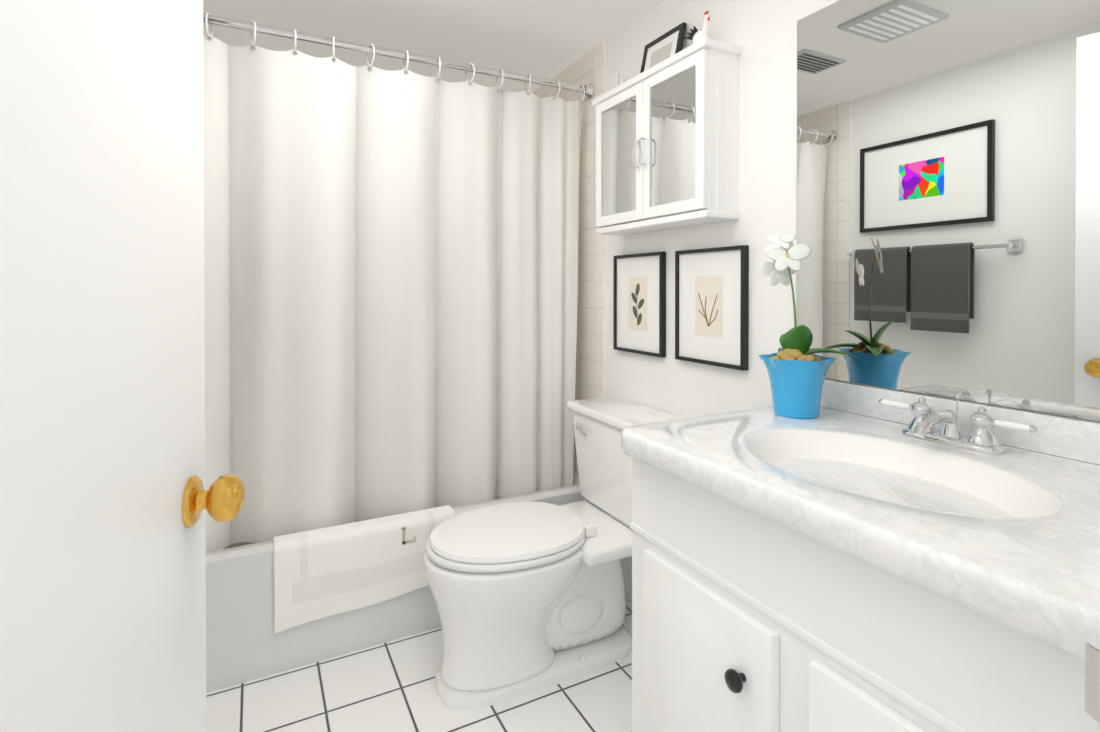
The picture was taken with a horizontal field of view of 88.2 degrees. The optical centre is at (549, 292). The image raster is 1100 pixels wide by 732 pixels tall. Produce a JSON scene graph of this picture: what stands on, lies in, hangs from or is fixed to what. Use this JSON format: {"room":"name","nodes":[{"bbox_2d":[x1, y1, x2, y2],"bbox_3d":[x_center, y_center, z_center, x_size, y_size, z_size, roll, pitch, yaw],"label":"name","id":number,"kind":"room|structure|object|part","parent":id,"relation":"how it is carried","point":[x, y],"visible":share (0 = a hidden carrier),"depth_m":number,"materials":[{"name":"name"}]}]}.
{"room":"bathroom","nodes":[
{"label":"bathroom","id":0,"kind":"room"},
{"bbox_2d":[206,598,631,731],"bbox_3d":[0.163,1.206,0.711,1.720,0.100,4.408,0,0,-27],"label":"floor","id":1,"kind":"structure","parent":0,"point":[388,687],"depth_m":1.59,"materials":[{"name":"tile"}]},
{"bbox_2d":[206,469,585,692],"bbox_3d":[-0.630,0.954,2.233,1.504,0.380,0.757,0,0,-27],"label":"bathtub","id":2,"kind":"object","parent":1,"relation":"on","point":[245,643],"visible":0.17,"depth_m":1.70,"materials":[{"name":"white ceramic"}]},
{"bbox_2d":[274,505,454,633],"bbox_3d":[-0.589,0.887,1.850,0.560,0.261,0.074,0,0,-27],"label":"bath mat","id":3,"kind":"object","parent":2,"relation":"on","point":[320,573],"visible":0.92,"depth_m":1.79,"materials":[{"name":"white fabric"}]},
{"bbox_2d":[424,396,683,709],"bbox_3d":[0.015,0.774,1.767,0.802,0.747,0.527,0,0,-27],"label":"toilet","id":4,"kind":"object","parent":1,"relation":"on","point":[529,597],"visible":0.94,"depth_m":1.66,"materials":[{"name":"white ceramic"}]},
{"bbox_3d":[-0.121,0.726,1.716,0.503,0.051,0.380,0,0,-27],"label":"seat","id":5,"kind":"part","parent":4,"relation":"part of","materials":[{"name":"white plastic"}]},
{"bbox_3d":[0.108,0.482,1.990,0.022,0.029,0.089,0,0,-27],"label":"handle","id":6,"kind":"part","parent":4,"relation":"part of","materials":[{"name":"silver metal"}]},
{"bbox_2d":[621,379,1099,731],"bbox_3d":[0.567,0.673,0.945,0.580,0.963,0.811,0,0,-27],"label":"bathroom vanity","id":7,"kind":"object","parent":1,"relation":"on","point":[852,557],"visible":0.96,"depth_m":0.84,"materials":[{"name":"white"}]},
{"bbox_3d":[0.341,0.596,0.781,0.028,0.045,0.257,0,0,-27],"label":"knob","id":8,"kind":"part","parent":7,"relation":"part of","materials":[{"name":"black metal"}]},
{"bbox_3d":[0.347,0.775,0.811,0.029,0.531,0.698,0,0,-27],"label":"door","id":9,"kind":"part","parent":7,"relation":"part of","materials":[{"name":"white wood"}]},
{"bbox_2d":[758,231,858,418],"bbox_3d":[0.560,0.069,1.300,0.189,0.414,0.189,0,0,-27],"label":"orchid pot","id":10,"kind":"object","parent":7,"relation":"on","point":[796,367],"visible":1,"depth_m":1.26,"materials":[{"name":"blue ceramic"}]},
{"bbox_3d":[0.546,0.039,1.281,0.028,0.236,0.017,0,0,-27],"label":"stem","id":11,"kind":"part","parent":10,"relation":"part of","materials":[{"name":"green plant"}]},
{"bbox_2d":[878,394,1037,453],"bbox_3d":[0.708,0.234,1.034,0.138,0.088,0.266,0,0,-27],"label":"faucet","id":12,"kind":"object","parent":7,"relation":"on","point":[921,436],"depth_m":1.03,"materials":[{"name":"silver metal"}]},
{"bbox_2d":[203,0,663,91],"bbox_3d":[-0.225,-1.030,1.439,1.720,0.100,2.728,0,0,-27],"label":"ceiling","id":13,"kind":"structure","parent":0,"point":[548,39],"depth_m":2.13,"materials":[{"name":"grey paint"}]},
{"bbox_2d":[605,0,1099,602],"bbox_3d":[0.494,0.083,1.821,0.100,2.130,2.728,0,0,-27],"label":"wall","id":14,"kind":"structure","parent":0,"point":[761,34],"depth_m":1.61,"materials":[{"name":"white paint"}]},
{"bbox_2d":[532,42,604,471],"bbox_3d":[-0.632,0.079,2.231,1.520,2.130,0.761,0,0,-27],"label":"wall tiles","id":15,"kind":"structure","parent":14,"relation":"attached to","point":[587,68],"depth_m":2.34,"materials":[{"name":"beige tile"}]},
{"bbox_2d":[203,13,593,551],"bbox_3d":[-0.513,-0.025,2.002,1.506,1.653,0.120,0,0,-27],"label":"shower curtain","id":16,"kind":"object","parent":15,"relation":"hanging from","point":[390,278],"visible":0.85,"depth_m":1.97,"materials":[{"name":"white fabric"}]},
{"bbox_2d":[613,252,665,357],"bbox_3d":[0.316,0.041,2.032,0.020,0.356,0.286,0,0,-27],"label":"picture frame","id":17,"kind":"object","parent":14,"relation":"attached to","point":[639,303],"visible":1,"depth_m":2.02,"materials":[{"name":"black"}]},
{"bbox_2d":[592,37,741,235],"bbox_3d":[0.340,-0.454,1.835,0.156,0.489,0.590,0,0,-27],"label":"medicine cabinet","id":18,"kind":"object","parent":14,"relation":"attached to","point":[667,143],"visible":1,"depth_m":1.69,"materials":[{"name":"white wood"}]},
{"bbox_2d":[615,74,621,86],"bbox_3d":[0.248,-0.743,2.038,0.028,0.085,0.080,0,0,-27],"label":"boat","id":19,"kind":"object","parent":18,"relation":"on","point":[618,82],"visible":0.31,"depth_m":2.04,"materials":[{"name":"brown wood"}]},
{"bbox_3d":[0.283,-0.444,1.806,0.028,0.087,0.045,0,0,-27],"label":"handle","id":20,"kind":"part","parent":18,"relation":"part of","materials":[{"name":"silver metal"}]},
{"bbox_3d":[0.302,-0.454,1.816,0.004,0.377,0.494,0,0,-27],"label":"panel","id":21,"kind":"part","parent":18,"relation":"part of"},
{"bbox_3d":[0.303,-0.454,1.816,0.018,0.441,0.558,0,0,-27],"label":"door","id":22,"kind":"part","parent":18,"relation":"part of","materials":[{"name":"white wood"}]},
{"bbox_2d":[640,22,686,72],"bbox_3d":[0.368,-0.776,1.880,0.047,0.159,0.200,0,0,-27],"label":"framed picture","id":23,"kind":"object","parent":18,"relation":"on","point":[666,45],"visible":0.56,"depth_m":1.87,"materials":[{"name":"black"}]},
{"bbox_3d":[0.367,-0.776,1.880,0.030,0.126,0.168,0,0,-27],"label":"panel","id":24,"kind":"part","parent":23,"relation":"part of","materials":[{"name":"white paper"}]},
{"bbox_2d":[684,11,709,43],"bbox_3d":[0.436,-0.756,1.677,0.040,0.117,0.112,0,0,-27],"label":"rooster figurine","id":25,"kind":"object","parent":18,"relation":"on","point":[695,35],"visible":0.69,"depth_m":1.64,"materials":[{"name":"white ceramic"}]},
{"bbox_2d":[675,245,748,370],"bbox_3d":[0.481,0.043,1.714,0.020,0.350,0.290,0,0,-27],"label":"picture frame","id":26,"kind":"object","parent":14,"relation":"attached to","point":[711,306],"visible":0.98,"depth_m":1.70,"materials":[{"name":"black"}]},
{"bbox_2d":[796,0,1099,420],"bbox_3d":[0.820,-0.237,1.078,0.006,0.895,0.824,0,0,-27],"label":"mirror","id":27,"kind":"object","parent":14,"relation":"attached to","point":[948,194],"visible":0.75,"depth_m":1.11,"materials":[{"name":"clear glass"}]},
{"bbox_2d":[820,379,1099,464],"bbox_3d":[0.815,0.245,1.069,0.022,0.066,0.809,0,0,-27],"label":"backsplash","id":28,"kind":"structure","parent":14,"relation":"attached to","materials":[{"name":"stone"}]},
{"bbox_3d":[0.373,0.094,0.300,1.520,2.130,0.140,0,0,-27],"label":"wall","id":29,"kind":"structure","parent":0,"visible":0},
{"bbox_2d":[0,0,244,731],"bbox_3d":[-0.384,0.144,0.402,0.157,2.012,0.755,0,0,-15],"label":"door","id":30,"kind":"structure","parent":29,"relation":"in","point":[102,462],"depth_m":0.50,"materials":[{"name":"white wood"}]},
{"bbox_3d":[-0.469,0.263,0.709,0.157,0.062,0.062,0,0,-15],"label":"door knob","id":31,"kind":"part","parent":30,"relation":"part of","materials":[{"name":"gold metal"}]},
{"bbox_2d":[1085,642,1099,722],"bbox_3d":[0.393,0.277,0.386,0.009,0.076,0.046,0,0,-27],"label":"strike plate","id":32,"kind":"object","parent":29,"relation":"attached to","point":[1092,681],"visible":1,"depth_m":0.40,"materials":[{"name":"silver metal"}]}
]}

